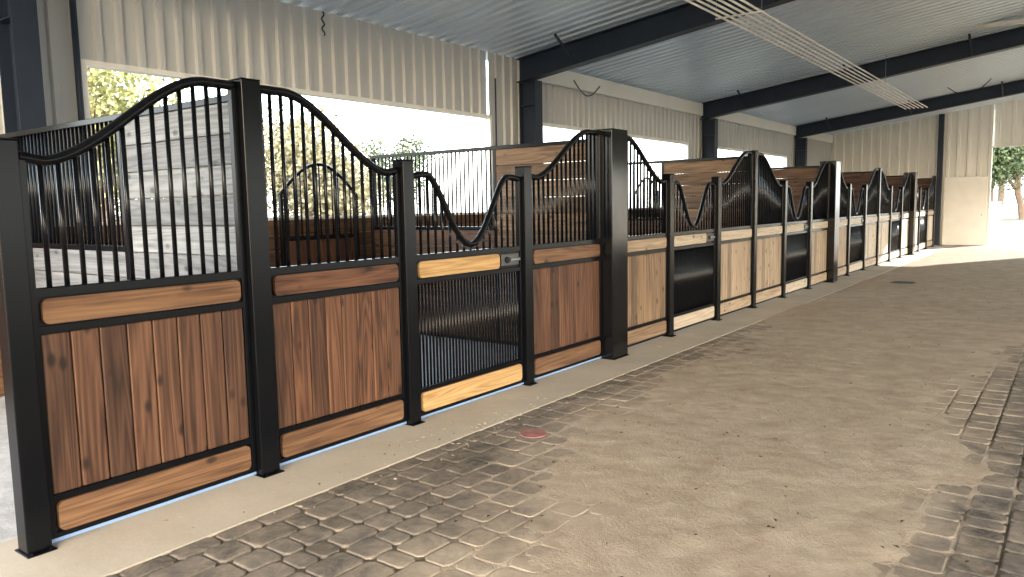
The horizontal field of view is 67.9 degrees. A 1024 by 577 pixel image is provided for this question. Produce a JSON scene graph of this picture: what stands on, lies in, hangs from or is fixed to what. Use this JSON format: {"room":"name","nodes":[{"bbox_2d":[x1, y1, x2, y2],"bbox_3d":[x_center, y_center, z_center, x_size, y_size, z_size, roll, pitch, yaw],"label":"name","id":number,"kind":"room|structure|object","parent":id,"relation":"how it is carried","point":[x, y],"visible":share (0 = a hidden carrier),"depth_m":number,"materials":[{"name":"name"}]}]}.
{"room":"farm building","nodes":[
{"label":"farm building","id":0,"kind":"room"},
{"bbox_2d":[0,0,830,396],"bbox_3d":[0.726,-1.834,13.162,0.034,3.890,36.200,4,8,36],"label":"wall","id":1,"kind":"structure","parent":0,"point":[271,42],"depth_m":9.00,"materials":[{"name":"metal"}]},
{"bbox_2d":[69,0,91,240],"bbox_3d":[-3.886,-1.706,6.841,0.056,2.560,0.053,4,8,36],"label":"downpipe","id":2,"kind":"object","parent":1,"relation":"attached to","point":[72,3],"visible":0.62,"depth_m":6.79,"materials":[{"name":"metal"}]},
{"bbox_2d":[81,59,493,225],"bbox_3d":[-2.126,-1.607,9.351,0.110,1.520,6.000,4,8,36],"label":"trim","id":3,"kind":"structure","parent":1,"relation":"attached to","point":[85,63],"depth_m":9.04,"materials":[{"name":"white paint"}]},
{"bbox_2d":[0,208,699,396],"bbox_3d":[1.949,-0.812,14.819,0.040,1.419,32.100,4,8,36],"label":"boards","id":4,"kind":"object","parent":1,"relation":"attached to","point":[367,220],"depth_m":9.21,"materials":[{"name":"brown wood"}]},
{"bbox_2d":[278,163,359,265],"bbox_3d":[-2.259,-0.446,9.058,0.040,2.079,1.169,4,8,36],"label":"gate","id":5,"kind":"object","parent":4,"relation":"attached to","point":[292,240],"visible":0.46,"depth_m":8.95,"materials":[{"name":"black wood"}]},
{"bbox_2d":[287,166,351,236],"bbox_3d":[-2.270,-1.029,8.995,0.019,0.854,0.944,4,8,36],"label":"grille","id":6,"kind":"object","parent":5,"relation":"attached to","point":[300,171],"depth_m":8.99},
{"bbox_2d":[635,177,648,217],"bbox_3d":[2.809,-1.269,15.832,0.040,2.079,1.169,4,8,36],"label":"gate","id":7,"kind":"object","parent":4,"relation":"attached to","point":[645,177],"visible":0.08,"depth_m":15.63,"materials":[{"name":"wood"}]},
{"bbox_2d":[642,180,648,217],"bbox_3d":[2.799,-1.853,15.769,0.019,0.854,0.944,4,8,36],"label":"grille","id":8,"kind":"object","parent":7,"relation":"attached to","point":[642,180],"depth_m":15.73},
{"bbox_2d":[494,78,496,145],"bbox_3d":[-0.245,-2.567,11.692,0.060,1.300,0.120,4,8,36],"label":"conduit","id":9,"kind":"object","parent":1,"relation":"attached to","point":[494,78],"visible":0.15,"depth_m":11.67,"materials":[{"name":"metal"}]},
{"bbox_2d":[543,122,688,209],"bbox_3d":[2.251,-2.318,15.200,0.110,1.520,6.000,4,8,36],"label":"trim","id":10,"kind":"structure","parent":1,"relation":"attached to","point":[686,144],"depth_m":15.66,"materials":[{"name":"white paint"}]},
{"bbox_2d":[538,71,702,115],"bbox_3d":[2.343,-3.860,15.069,0.080,0.270,7.100,4,8,36],"label":"trim","id":11,"kind":"structure","parent":1,"relation":"attached to","point":[565,79],"depth_m":14.72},
{"bbox_2d":[718,146,786,166],"bbox_3d":[6.627,-3.029,21.050,0.110,1.520,6.000,4,8,36],"label":"trim","id":12,"kind":"structure","parent":1,"relation":"attached to","point":[719,147],"depth_m":21.78,"materials":[{"name":"white paint"}]},
{"bbox_2d":[712,112,795,135],"bbox_3d":[6.719,-4.571,20.919,0.080,0.270,7.100,4,8,36],"label":"trim","id":13,"kind":"structure","parent":1,"relation":"attached to","point":[738,118],"depth_m":20.96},
{"bbox_2d":[803,133,832,142],"bbox_3d":[10.222,-5.140,25.601,0.080,0.270,4.170,4,8,36],"label":"trim","id":14,"kind":"structure","parent":1,"relation":"attached to","point":[823,137],"depth_m":26.18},
{"bbox_2d":[0,245,1023,576],"bbox_3d":[4.533,0.408,10.587,9.430,0.171,36.200,4,8,36],"label":"floor","id":15,"kind":"structure","parent":0,"point":[826,538],"depth_m":4.42,"materials":[{"name":"stone"}]},
{"bbox_2d":[0,0,52,242],"bbox_3d":[-4.050,-0.827,6.406,0.360,3.512,0.260,4,8,36],"label":"steel column","id":16,"kind":"structure","parent":15,"relation":"on","point":[21,77],"depth_m":6.25,"materials":[{"name":"metal"}]},
{"bbox_2d":[0,137,57,558],"bbox_3d":[-2.228,0.280,3.433,0.151,1.886,0.126,4,8,36],"label":"post","id":17,"kind":"object","parent":15,"relation":"on","point":[17,342],"visible":1,"depth_m":3.41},
{"bbox_2d":[0,95,236,287],"bbox_3d":[-2.890,-0.093,5.452,3.330,2.216,0.052,4,8,36],"label":"wall","id":18,"kind":"structure","parent":15,"relation":"on","point":[55,248],"depth_m":5.08,"materials":[{"name":"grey wood"}]},
{"bbox_2d":[16,122,124,245],"bbox_3d":[-3.439,-0.760,5.781,1.867,0.880,0.018,4,8,36],"label":"grille","id":19,"kind":"object","parent":18,"relation":"in","point":[20,135],"depth_m":5.67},
{"bbox_2d":[18,77,256,542],"bbox_3d":[-1.865,0.022,3.908,0.053,2.258,1.129,4,8,36],"label":"panel","id":20,"kind":"object","parent":15,"relation":"on","point":[145,385],"visible":0.97,"depth_m":3.88,"materials":[{"name":"brown wood"}]},
{"bbox_2d":[37,86,230,286],"bbox_3d":[-1.876,-0.553,3.847,0.022,1.039,0.956,4,8,36],"label":"grille","id":21,"kind":"object","parent":20,"relation":"attached to","point":[72,153],"depth_m":3.85,"materials":[{"name":"metal"}]},
{"bbox_2d":[229,77,284,477],"bbox_3d":[-1.482,-0.040,4.404,0.160,2.286,0.144,4,8,36],"label":"post","id":22,"kind":"object","parent":15,"relation":"on","point":[247,89],"visible":0.84,"depth_m":4.36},
{"bbox_2d":[260,85,407,465],"bbox_3d":[-1.117,-0.099,4.907,0.053,2.258,1.119,4,8,36],"label":"panel","id":23,"kind":"object","parent":15,"relation":"on","point":[339,330],"visible":0.94,"depth_m":4.87,"materials":[{"name":"brown wood"}]},
{"bbox_2d":[267,94,391,266],"bbox_3d":[-1.128,-0.674,4.846,0.022,1.039,0.947,4,8,36],"label":"grille","id":24,"kind":"object","parent":23,"relation":"attached to","point":[325,121],"depth_m":4.76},
{"bbox_2d":[392,159,424,425],"bbox_3d":[-0.743,0.038,5.417,0.151,1.886,0.126,4,8,36],"label":"post","id":25,"kind":"object","parent":15,"relation":"on","point":[406,174],"visible":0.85,"depth_m":5.38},
{"bbox_2d":[414,171,524,417],"bbox_3d":[-0.315,-0.001,5.995,0.053,1.801,1.328,4,8,36],"label":"door","id":26,"kind":"structure","parent":25,"relation":"attached to","point":[439,396],"depth_m":6.00,"materials":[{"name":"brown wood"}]},
{"bbox_2d":[417,178,514,253],"bbox_3d":[-0.328,-0.577,5.935,0.019,0.584,1.146,4,8,36],"label":"grille","id":27,"kind":"object","parent":26,"relation":"attached to","point":[445,209],"depth_m":5.93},
{"bbox_2d":[418,271,518,387],"bbox_3d":[-0.312,0.289,6.029,0.017,0.780,1.228,4,8,36],"label":"grille","id":28,"kind":"object","parent":26,"relation":"attached to","point":[471,300],"depth_m":5.99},
{"bbox_2d":[162,331,720,540],"bbox_3d":[0.542,0.842,6.475,0.612,0.006,7.034,4,8,36],"label":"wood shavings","id":29,"kind":"object","parent":15,"relation":"on","point":[704,331],"visible":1,"depth_m":5.33},
{"bbox_2d":[369,139,585,345],"bbox_3d":[-0.468,-0.495,8.773,3.230,2.216,0.052,4,8,36],"label":"wall","id":30,"kind":"structure","parent":15,"relation":"on","point":[528,154],"depth_m":8.63,"materials":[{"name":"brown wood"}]},
{"bbox_2d":[374,150,492,226],"bbox_3d":[-0.977,-1.161,9.072,1.867,0.880,0.018,4,8,36],"label":"grille","id":31,"kind":"object","parent":30,"relation":"in","point":[438,152],"depth_m":8.90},
{"bbox_2d":[514,166,537,385],"bbox_3d":[0.116,-0.101,6.564,0.151,1.886,0.126,4,8,36],"label":"post","id":32,"kind":"object","parent":15,"relation":"on","point":[525,172],"visible":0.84,"depth_m":6.52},
{"bbox_2d":[519,80,542,230],"bbox_3d":[0.326,-1.538,12.255,0.360,3.512,0.260,4,8,36],"label":"steel column","id":33,"kind":"structure","parent":15,"relation":"on","point":[530,92],"depth_m":12.11,"materials":[{"name":"metal"}]},
{"bbox_2d":[516,0,794,82],"bbox_3d":[6.356,-3.571,7.164,15.950,1.422,0.730,4,8,36],"label":"rafter","id":34,"kind":"object","parent":33,"relation":"on","point":[686,18],"visible":0.83,"depth_m":10.98,"materials":[{"name":"metal"}]},
{"bbox_2d":[520,429,546,437],"bbox_3d":[0.147,0.991,5.193,0.183,0.006,0.183,4,8,36],"label":"lid","id":35,"kind":"object","parent":15,"relation":"on","point":[532,433],"visible":1,"depth_m":5.18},
{"bbox_2d":[532,129,601,379],"bbox_3d":[0.510,-0.363,7.082,0.053,2.258,1.233,4,8,36],"label":"panel","id":36,"kind":"object","parent":15,"relation":"on","point":[567,275],"visible":0.91,"depth_m":7.09,"materials":[{"name":"brown wood"}]},
{"bbox_2d":[532,134,595,243],"bbox_3d":[0.498,-0.939,7.020,0.022,1.039,1.066,4,8,36],"label":"grille","id":37,"kind":"object","parent":36,"relation":"attached to","point":[563,153],"depth_m":7.06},
{"bbox_2d":[588,128,628,359],"bbox_3d":[0.969,-0.441,7.704,0.323,2.286,0.320,4,8,36],"label":"column","id":38,"kind":"structure","parent":15,"relation":"on","point":[614,174],"depth_m":7.58,"materials":[{"name":"black metal"}]},
{"bbox_2d":[627,135,667,346],"bbox_3d":[1.425,-0.521,8.304,0.053,2.240,1.193,4,8,36],"label":"panel","id":39,"kind":"object","parent":15,"relation":"on","point":[647,253],"visible":0.72,"depth_m":8.39,"materials":[{"name":"brown wood"}]},
{"bbox_2d":[627,140,663,235],"bbox_3d":[1.413,-1.087,8.243,0.022,1.039,1.021,4,8,36],"label":"grille","id":40,"kind":"object","parent":39,"relation":"attached to","point":[657,205],"depth_m":8.29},
{"bbox_2d":[558,156,746,235],"bbox_3d":[2.106,-0.905,12.130,3.330,2.216,0.052,4,8,36],"label":"wall","id":41,"kind":"structure","parent":15,"relation":"on","point":[701,169],"depth_m":11.54,"materials":[{"name":"brown wood"}]},
{"bbox_2d":[559,163,658,217],"bbox_3d":[1.557,-1.572,12.459,1.867,0.880,0.018,4,8,36],"label":"grille","id":42,"kind":"object","parent":41,"relation":"in","point":[628,163],"depth_m":12.00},
{"bbox_2d":[662,174,675,336],"bbox_3d":[1.821,-0.378,8.844,0.151,1.886,0.126,4,8,36],"label":"post","id":43,"kind":"object","parent":15,"relation":"on","point":[671,177],"visible":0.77,"depth_m":8.80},
{"bbox_2d":[674,181,715,331],"bbox_3d":[2.252,-0.427,9.425,0.053,1.783,1.338,4,8,36],"label":"door","id":44,"kind":"structure","parent":43,"relation":"attached to","point":[694,250],"depth_m":9.45,"materials":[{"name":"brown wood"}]},
{"bbox_2d":[674,185,712,231],"bbox_3d":[2.239,-0.995,9.366,0.019,0.584,1.155,4,8,36],"label":"grille","id":45,"kind":"object","parent":44,"relation":"attached to","point":[706,195],"depth_m":9.35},
{"bbox_2d":[674,245,712,313],"bbox_3d":[2.254,-0.128,9.459,0.017,0.780,1.238,4,8,36],"label":"grille","id":46,"kind":"object","parent":44,"relation":"attached to","point":[693,264],"depth_m":9.44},
{"bbox_2d":[702,118,717,208],"bbox_3d":[4.703,-2.249,18.105,0.360,3.512,0.260,4,8,36],"label":"steel column","id":47,"kind":"structure","parent":15,"relation":"on","point":[709,126],"depth_m":17.96,"materials":[{"name":"metal"}]},
{"bbox_2d":[700,26,1023,119],"bbox_3d":[10.733,-4.282,13.013,15.950,1.422,0.730,4,8,36],"label":"rafter","id":48,"kind":"object","parent":47,"relation":"on","point":[970,48],"visible":0.87,"depth_m":15.70,"materials":[{"name":"metal"}]},
{"bbox_2d":[711,176,722,320],"bbox_3d":[2.685,-0.519,9.999,0.151,1.886,0.126,4,8,36],"label":"post","id":49,"kind":"object","parent":15,"relation":"on","point":[717,180],"visible":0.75,"depth_m":9.95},
{"bbox_2d":[720,151,753,315],"bbox_3d":[3.093,-0.792,10.533,0.053,2.240,1.278,4,8,36],"label":"panel","id":50,"kind":"object","parent":15,"relation":"on","point":[736,232],"visible":0.87,"depth_m":10.58,"materials":[{"name":"brown wood"}]},
{"bbox_2d":[721,154,750,227],"bbox_3d":[3.082,-1.358,10.473,0.022,1.039,1.105,4,8,36],"label":"grille","id":51,"kind":"object","parent":50,"relation":"attached to","point":[739,176],"depth_m":10.53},
{"bbox_2d":[454,289,1021,576],"bbox_3d":[4.167,0.612,7.954,2.859,0.017,12.441,4,8,36],"label":"dead leaves","id":52,"kind":"object","parent":15,"relation":"on","point":[987,571],"visible":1,"depth_m":4.78,"materials":[{"name":"brown plant"}]},
{"bbox_2d":[675,166,819,220],"bbox_3d":[4.600,-1.319,15.546,3.230,2.216,0.052,4,8,36],"label":"wall","id":53,"kind":"structure","parent":15,"relation":"on","point":[796,176],"depth_m":14.76,"materials":[{"name":"brown wood"}]},
{"bbox_2d":[747,150,757,307],"bbox_3d":[3.511,-0.852,11.085,0.151,2.286,0.126,4,8,36],"label":"post","id":54,"kind":"object","parent":15,"relation":"on","point":[755,164],"visible":0.59,"depth_m":11.04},
{"bbox_2d":[756,152,783,303],"bbox_3d":[3.928,-0.928,11.649,0.053,2.240,1.298,4,8,36],"label":"panel","id":55,"kind":"object","parent":15,"relation":"on","point":[770,192],"visible":0.91,"depth_m":11.64,"materials":[{"name":"brown wood"}]},
{"bbox_2d":[757,156,780,224],"bbox_3d":[3.916,-1.494,11.588,0.022,1.039,1.132,4,8,36],"label":"grille","id":56,"kind":"object","parent":55,"relation":"attached to","point":[769,189],"depth_m":11.54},
{"bbox_2d":[777,180,787,297],"bbox_3d":[4.355,-0.790,12.230,0.151,1.886,0.126,4,8,36],"label":"post","id":57,"kind":"object","parent":15,"relation":"on","point":[785,182],"visible":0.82,"depth_m":12.18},
{"bbox_2d":[786,185,809,293],"bbox_3d":[4.786,-0.839,12.812,0.053,1.783,1.338,4,8,36],"label":"door","id":58,"kind":"structure","parent":57,"relation":"attached to","point":[797,231],"depth_m":12.89,"materials":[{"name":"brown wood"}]},
{"bbox_2d":[786,233,806,281],"bbox_3d":[4.789,-0.539,12.846,0.017,0.780,1.238,4,8,36],"label":"grille","id":59,"kind":"object","parent":58,"relation":"attached to","point":[796,250],"depth_m":12.88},
{"bbox_2d":[787,188,806,221],"bbox_3d":[4.773,-1.406,12.753,0.019,0.584,1.155,4,8,36],"label":"grille","id":60,"kind":"object","parent":58,"relation":"attached to","point":[791,216],"depth_m":12.86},
{"bbox_2d":[795,137,806,205],"bbox_3d":[9.079,-2.960,23.954,0.360,3.512,0.260,4,8,36],"label":"steel column","id":61,"kind":"structure","parent":15,"relation":"on","point":[800,143],"depth_m":23.80,"materials":[{"name":"metal"}]},
{"bbox_2d":[794,80,1023,138],"bbox_3d":[15.110,-4.993,18.863,15.950,1.422,0.730,4,8,36],"label":"rafter","id":62,"kind":"object","parent":61,"relation":"on","point":[1001,90],"visible":0.87,"depth_m":21.86,"materials":[{"name":"metal"}]},
{"bbox_2d":[804,181,812,288],"bbox_3d":[5.220,-0.930,13.386,0.151,1.886,0.126,4,8,36],"label":"post","id":63,"kind":"object","parent":15,"relation":"on","point":[809,184],"visible":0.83,"depth_m":13.34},
{"bbox_2d":[811,161,829,285],"bbox_3d":[5.596,-1.199,13.878,0.053,2.240,1.173,4,8,36],"label":"panel","id":64,"kind":"object","parent":15,"relation":"on","point":[821,183],"visible":0.85,"depth_m":13.95,"materials":[{"name":"brown wood"}]},
{"bbox_2d":[812,164,827,219],"bbox_3d":[5.584,-1.765,13.818,0.022,1.039,1.004,4,8,36],"label":"grille","id":65,"kind":"object","parent":64,"relation":"attached to","point":[820,185],"depth_m":13.91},
{"bbox_2d":[780,171,872,208],"bbox_3d":[7.175,-1.728,18.904,3.330,2.216,0.052,4,8,36],"label":"wall","id":66,"kind":"structure","parent":15,"relation":"on","point":[857,180],"depth_m":18.05,"materials":[{"name":"brown wood"}]},
{"bbox_2d":[820,161,840,282],"bbox_3d":[6.037,-1.264,14.478,0.323,2.286,0.320,4,8,36],"label":"column","id":67,"kind":"structure","parent":15,"relation":"on","point":[835,166],"depth_m":14.33,"materials":[{"name":"black metal"}]},
{"bbox_2d":[838,172,848,276],"bbox_3d":[6.493,-1.345,15.078,0.053,2.240,1.193,4,8,36],"label":"panel","id":68,"kind":"object","parent":15,"relation":"on","point":[844,190],"visible":0.39,"depth_m":15.29,"materials":[{"name":"brown wood"}]},
{"bbox_2d":[839,174,846,216],"bbox_3d":[6.482,-1.911,15.017,0.022,1.039,1.021,4,8,36],"label":"grille","id":69,"kind":"object","parent":68,"relation":"attached to","point":[843,188],"depth_m":15.20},
{"bbox_2d":[843,184,851,275],"bbox_3d":[6.889,-1.202,15.617,0.151,1.886,0.126,4,8,36],"label":"post","id":70,"kind":"object","parent":15,"relation":"on","point":[849,185],"visible":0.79,"depth_m":15.57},
{"bbox_2d":[849,188,864,272],"bbox_3d":[7.320,-1.251,16.199,0.053,1.783,1.338,4,8,36],"label":"door","id":71,"kind":"structure","parent":70,"relation":"attached to","point":[857,215],"depth_m":16.30,"materials":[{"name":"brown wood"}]},
{"bbox_2d":[849,225,862,262],"bbox_3d":[7.323,-0.951,16.233,0.017,0.780,1.238,4,8,36],"label":"grille","id":72,"kind":"object","parent":71,"relation":"attached to","point":[856,231],"depth_m":16.31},
{"bbox_2d":[851,191,862,215],"bbox_3d":[7.307,-1.818,16.140,0.019,0.584,1.155,4,8,36],"label":"grille","id":73,"kind":"object","parent":71,"relation":"attached to","point":[859,211],"depth_m":16.29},
{"bbox_2d":[792,175,903,204],"bbox_3d":[9.668,-2.143,22.320,3.230,2.216,0.052,4,8,36],"label":"wall","id":74,"kind":"structure","parent":15,"relation":"on","point":[897,180],"depth_m":21.38,"materials":[{"name":"brown wood"}]},
{"bbox_2d":[861,184,867,269],"bbox_3d":[7.754,-1.342,16.773,0.151,1.886,0.126,4,8,36],"label":"post","id":75,"kind":"object","parent":15,"relation":"on","point":[865,186],"visible":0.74,"depth_m":16.72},
{"bbox_2d":[865,168,878,267],"bbox_3d":[8.161,-1.616,17.307,0.053,2.240,1.278,4,8,36],"label":"panel","id":76,"kind":"object","parent":15,"relation":"on","point":[872,193],"visible":0.92,"depth_m":17.39,"materials":[{"name":"brown wood"}]},
{"bbox_2d":[867,171,877,214],"bbox_3d":[8.150,-2.182,17.247,0.022,1.039,1.105,4,8,36],"label":"grille","id":77,"kind":"object","parent":76,"relation":"attached to","point":[872,193],"depth_m":17.36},
{"bbox_2d":[873,168,881,265],"bbox_3d":[8.579,-1.676,17.859,0.151,2.286,0.126,4,8,36],"label":"post","id":78,"kind":"object","parent":15,"relation":"on","point":[880,169],"visible":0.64,"depth_m":17.81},
{"bbox_2d":[878,170,890,263],"bbox_3d":[8.996,-1.751,18.423,0.053,2.240,1.298,4,8,36],"label":"panel","id":79,"kind":"object","parent":15,"relation":"on","point":[885,190],"visible":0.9,"depth_m":18.47,"materials":[{"name":"brown wood"}]},
{"bbox_2d":[880,171,888,213],"bbox_3d":[8.985,-2.317,18.362,0.022,1.039,1.132,4,8,36],"label":"grille","id":80,"kind":"object","parent":79,"relation":"attached to","point":[884,202],"depth_m":18.36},
{"bbox_2d":[845,178,930,203],"bbox_3d":[12.243,-2.552,25.677,3.330,2.216,0.052,4,8,36],"label":"wall","id":81,"kind":"structure","parent":15,"relation":"on","point":[921,182],"depth_m":24.72,"materials":[{"name":"brown wood"}]},
{"bbox_2d":[885,186,892,261],"bbox_3d":[9.423,-1.614,19.004,0.151,1.886,0.126,4,8,36],"label":"post","id":82,"kind":"object","parent":15,"relation":"on","point":[891,187],"visible":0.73,"depth_m":18.95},
{"bbox_2d":[890,189,901,259],"bbox_3d":[9.854,-1.663,19.586,0.053,1.783,1.338,4,8,36],"label":"door","id":83,"kind":"structure","parent":82,"relation":"attached to","point":[896,209],"depth_m":19.71,"materials":[{"name":"brown wood"}]},
{"bbox_2d":[891,220,898,250],"bbox_3d":[9.857,-1.363,19.620,0.017,0.780,1.238,4,8,36],"label":"grille","id":84,"kind":"object","parent":83,"relation":"attached to","point":[895,223],"depth_m":19.69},
{"bbox_2d":[892,193,899,212],"bbox_3d":[9.841,-2.230,19.526,0.019,0.584,1.155,4,8,36],"label":"grille","id":85,"kind":"object","parent":83,"relation":"attached to","point":[895,208],"depth_m":19.68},
{"bbox_2d":[897,186,903,257],"bbox_3d":[10.288,-1.754,20.160,0.151,1.886,0.126,4,8,36],"label":"post","id":86,"kind":"object","parent":15,"relation":"on","point":[900,187],"visible":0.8,"depth_m":20.10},
{"bbox_2d":[890,281,915,283],"bbox_3d":[7.266,-0.110,14.125,0.437,0.014,0.437,4,8,36],"label":"drain grate","id":87,"kind":"object","parent":15,"relation":"on","point":[898,282],"visible":0.99,"depth_m":14.09,"materials":[{"name":"metal"}]},
{"bbox_2d":[901,173,910,255],"bbox_3d":[10.664,-2.022,20.652,0.053,2.240,1.173,4,8,36],"label":"panel","id":88,"kind":"object","parent":15,"relation":"on","point":[906,194],"visible":0.84,"depth_m":20.76,"materials":[{"name":"brown wood"}]},
{"bbox_2d":[903,175,909,211],"bbox_3d":[10.652,-2.588,20.592,0.022,1.039,1.004,4,8,36],"label":"grille","id":89,"kind":"object","parent":88,"relation":"attached to","point":[906,194],"depth_m":20.71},
{"bbox_2d":[903,172,917,254],"bbox_3d":[11.106,-2.088,21.252,0.323,2.286,0.320,4,8,36],"label":"column","id":90,"kind":"structure","parent":15,"relation":"on","point":[914,175],"depth_m":21.09,"materials":[{"name":"black metal"}]},
{"bbox_2d":[915,186,919,250],"bbox_3d":[11.561,-2.168,21.852,0.053,2.240,1.193,4,8,36],"label":"panel","id":91,"kind":"object","parent":15,"relation":"on","point":[917,203],"visible":0.27,"depth_m":22.19,"materials":[{"name":"brown wood"}]},
{"bbox_2d":[916,190,918,210],"bbox_3d":[11.550,-2.734,21.791,0.022,1.039,1.021,4,8,36],"label":"grille","id":92,"kind":"object","parent":91,"relation":"attached to","point":[917,204],"depth_m":22.16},
{"bbox_2d":[915,187,921,251],"bbox_3d":[11.957,-2.025,22.391,0.151,1.886,0.126,4,8,36],"label":"post","id":93,"kind":"object","parent":15,"relation":"on","point":[918,187],"visible":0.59,"depth_m":22.34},
{"bbox_2d":[919,190,927,249],"bbox_3d":[12.388,-2.074,22.973,0.053,1.783,1.338,4,8,36],"label":"door","id":94,"kind":"structure","parent":93,"relation":"attached to","point":[923,212],"depth_m":23.13,"materials":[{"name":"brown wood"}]},
{"bbox_2d":[919,217,925,242],"bbox_3d":[12.391,-1.775,23.007,0.017,0.780,1.238,4,8,36],"label":"grille","id":95,"kind":"object","parent":94,"relation":"attached to","point":[922,237],"depth_m":23.15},
{"bbox_2d":[924,188,928,248],"bbox_3d":[12.822,-2.166,23.547,0.151,1.886,0.126,4,8,36],"label":"post","id":96,"kind":"object","parent":15,"relation":"on","point":[927,189],"visible":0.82,"depth_m":23.49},
{"bbox_2d":[927,176,934,246],"bbox_3d":[13.229,-2.439,24.081,0.053,2.240,1.278,4,8,36],"label":"panel","id":97,"kind":"object","parent":15,"relation":"on","point":[932,182],"visible":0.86,"depth_m":24.21,"materials":[{"name":"brown wood"}]},
{"bbox_2d":[928,178,933,209],"bbox_3d":[13.218,-3.005,24.020,0.022,1.039,1.105,4,8,36],"label":"grille","id":98,"kind":"object","parent":97,"relation":"attached to","point":[931,186],"depth_m":24.14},
{"bbox_2d":[930,176,936,246],"bbox_3d":[13.647,-2.499,24.633,0.151,2.286,0.126,4,8,36],"label":"post","id":99,"kind":"object","parent":15,"relation":"on","point":[935,176],"visible":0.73,"depth_m":24.59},
{"bbox_2d":[934,114,944,244],"bbox_3d":[14.171,-3.590,25.225,0.280,4.309,0.280,4,8,36],"label":"steel column","id":100,"kind":"structure","parent":15,"relation":"on","point":[941,125],"depth_m":25.16,"materials":[{"name":"metal"}]},
{"bbox_2d":[0,207,1023,397],"bbox_3d":[20.817,-2.237,34.345,240.000,0.220,240.000,4,8,36],"label":"floor","id":101,"kind":"structure","parent":0,"point":[1012,233],"depth_m":38.93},
{"bbox_2d":[87,67,278,221],"bbox_3d":[-7.303,-2.888,14.242,6.118,6.449,5.970,-3,7,-21],"label":"tree","id":102,"kind":"object","parent":101,"relation":"on","point":[102,103],"visible":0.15,"depth_m":13.19,"materials":[{"name":"green plant"}]},
{"bbox_2d":[263,98,392,217],"bbox_3d":[-5.168,-2.816,20.035,4.408,4.987,4.811,4,8,39],"label":"tree","id":103,"kind":"object","parent":101,"relation":"on","point":[297,124],"visible":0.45,"depth_m":19.32,"materials":[{"name":"green plant"}]},
{"bbox_2d":[354,118,441,206],"bbox_3d":[-7.947,-7.422,50.906,7.272,7.573,5.275,-5,7,-33],"label":"tree","id":104,"kind":"object","parent":101,"relation":"on","point":[416,143],"visible":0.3,"depth_m":50.58,"materials":[{"name":"green plant"}]},
{"bbox_2d":[989,202,1002,228],"bbox_3d":[26.765,-4.061,42.222,0.840,1.500,0.800,4,8,36],"label":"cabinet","id":105,"kind":"object","parent":101,"relation":"on","point":[995,207],"visible":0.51,"depth_m":41.93,"materials":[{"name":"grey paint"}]},
{"bbox_2d":[991,122,1023,218],"bbox_3d":[38.068,-11.592,59.719,11.653,12.392,11.586,-4,7,-28],"label":"tree","id":106,"kind":"object","parent":101,"relation":"on","point":[1006,161],"visible":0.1,"depth_m":57.91,"materials":[{"name":"green plant"}]},
{"bbox_2d":[991,165,1023,213],"bbox_3d":[51.000,-15.461,78.432,14.565,15.607,15.176,4,8,36],"label":"tree","id":107,"kind":"object","parent":101,"relation":"on","point":[1001,199],"visible":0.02,"depth_m":78.78,"materials":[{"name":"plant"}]},
{"bbox_2d":[280,0,1023,134],"bbox_3d":[4.005,-4.138,10.839,8.430,1.151,36.934,4,8,36],"label":"ceiling","id":108,"kind":"structure","parent":0,"point":[715,62],"depth_m":13.03,"materials":[{"name":"metal"}]},
{"bbox_2d":[715,0,762,19],"bbox_3d":[2.829,-3.686,9.482,0.600,0.554,0.020,4,8,36],"label":"hanger","id":109,"kind":"object","parent":108,"relation":"hanging from","point":[716,18],"visible":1,"depth_m":9.50,"materials":[{"name":"metal"}]},
{"bbox_2d":[684,0,905,109],"bbox_3d":[5.256,-3.882,13.163,0.026,0.026,17.000,4,8,36],"label":"conduit pipe","id":110,"kind":"object","parent":109,"relation":"attached to","point":[688,1],"visible":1,"depth_m":11.48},
{"bbox_2d":[696,0,910,108],"bbox_3d":[5.336,-3.877,13.104,0.026,0.026,17.000,4,8,36],"label":"conduit pipe","id":111,"kind":"object","parent":109,"relation":"attached to","point":[699,1],"visible":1,"depth_m":11.40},
{"bbox_2d":[707,0,914,108],"bbox_3d":[5.416,-3.872,13.044,0.026,0.026,17.000,4,8,36],"label":"conduit pipe","id":112,"kind":"object","parent":109,"relation":"attached to","point":[710,1],"visible":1,"depth_m":11.42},
{"bbox_2d":[718,0,918,107],"bbox_3d":[5.497,-3.867,12.985,0.026,0.026,17.000,4,8,36],"label":"conduit pipe","id":113,"kind":"object","parent":109,"relation":"hanging from","point":[721,1],"visible":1,"depth_m":11.48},
{"bbox_2d":[729,0,922,107],"bbox_3d":[5.577,-3.862,12.925,0.026,0.026,17.000,4,8,36],"label":"conduit pipe","id":114,"kind":"object","parent":109,"relation":"hanging from","point":[732,1],"visible":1,"depth_m":11.50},
{"bbox_2d":[740,0,927,107],"bbox_3d":[5.657,-3.857,12.866,0.026,0.026,17.000,4,8,36],"label":"conduit pipe","id":115,"kind":"object","parent":109,"relation":"attached to","point":[743,1],"visible":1,"depth_m":11.45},
{"bbox_2d":[976,18,1023,29],"bbox_3d":[8.864,-4.747,13.370,1.200,0.195,0.160,4,8,36],"label":"strip light","id":116,"kind":"object","parent":108,"relation":"hanging from","point":[1016,21],"visible":1,"depth_m":13.47,"materials":[{"name":"white paint"}]},
{"bbox_2d":[830,98,1023,244],"bbox_3d":[17.918,-3.710,22.762,16.030,4.942,0.035,4,8,36],"label":"wall","id":117,"kind":"structure","parent":0,"point":[898,148],"depth_m":25.45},
{"bbox_2d":[942,176,987,244],"bbox_3d":[14.910,-2.556,25.065,1.240,2.240,0.085,4,8,36],"label":"door","id":118,"kind":"structure","parent":117,"relation":"in","point":[965,198],"depth_m":25.06,"materials":[{"name":"white paint"}]},
{"bbox_2d":[986,145,1023,244],"bbox_3d":[17.164,-2.887,23.429,4.210,3.190,0.090,4,8,36],"label":"trim","id":119,"kind":"structure","parent":117,"relation":"attached to","point":[992,147],"depth_m":24.59,"materials":[{"name":"white paint"}]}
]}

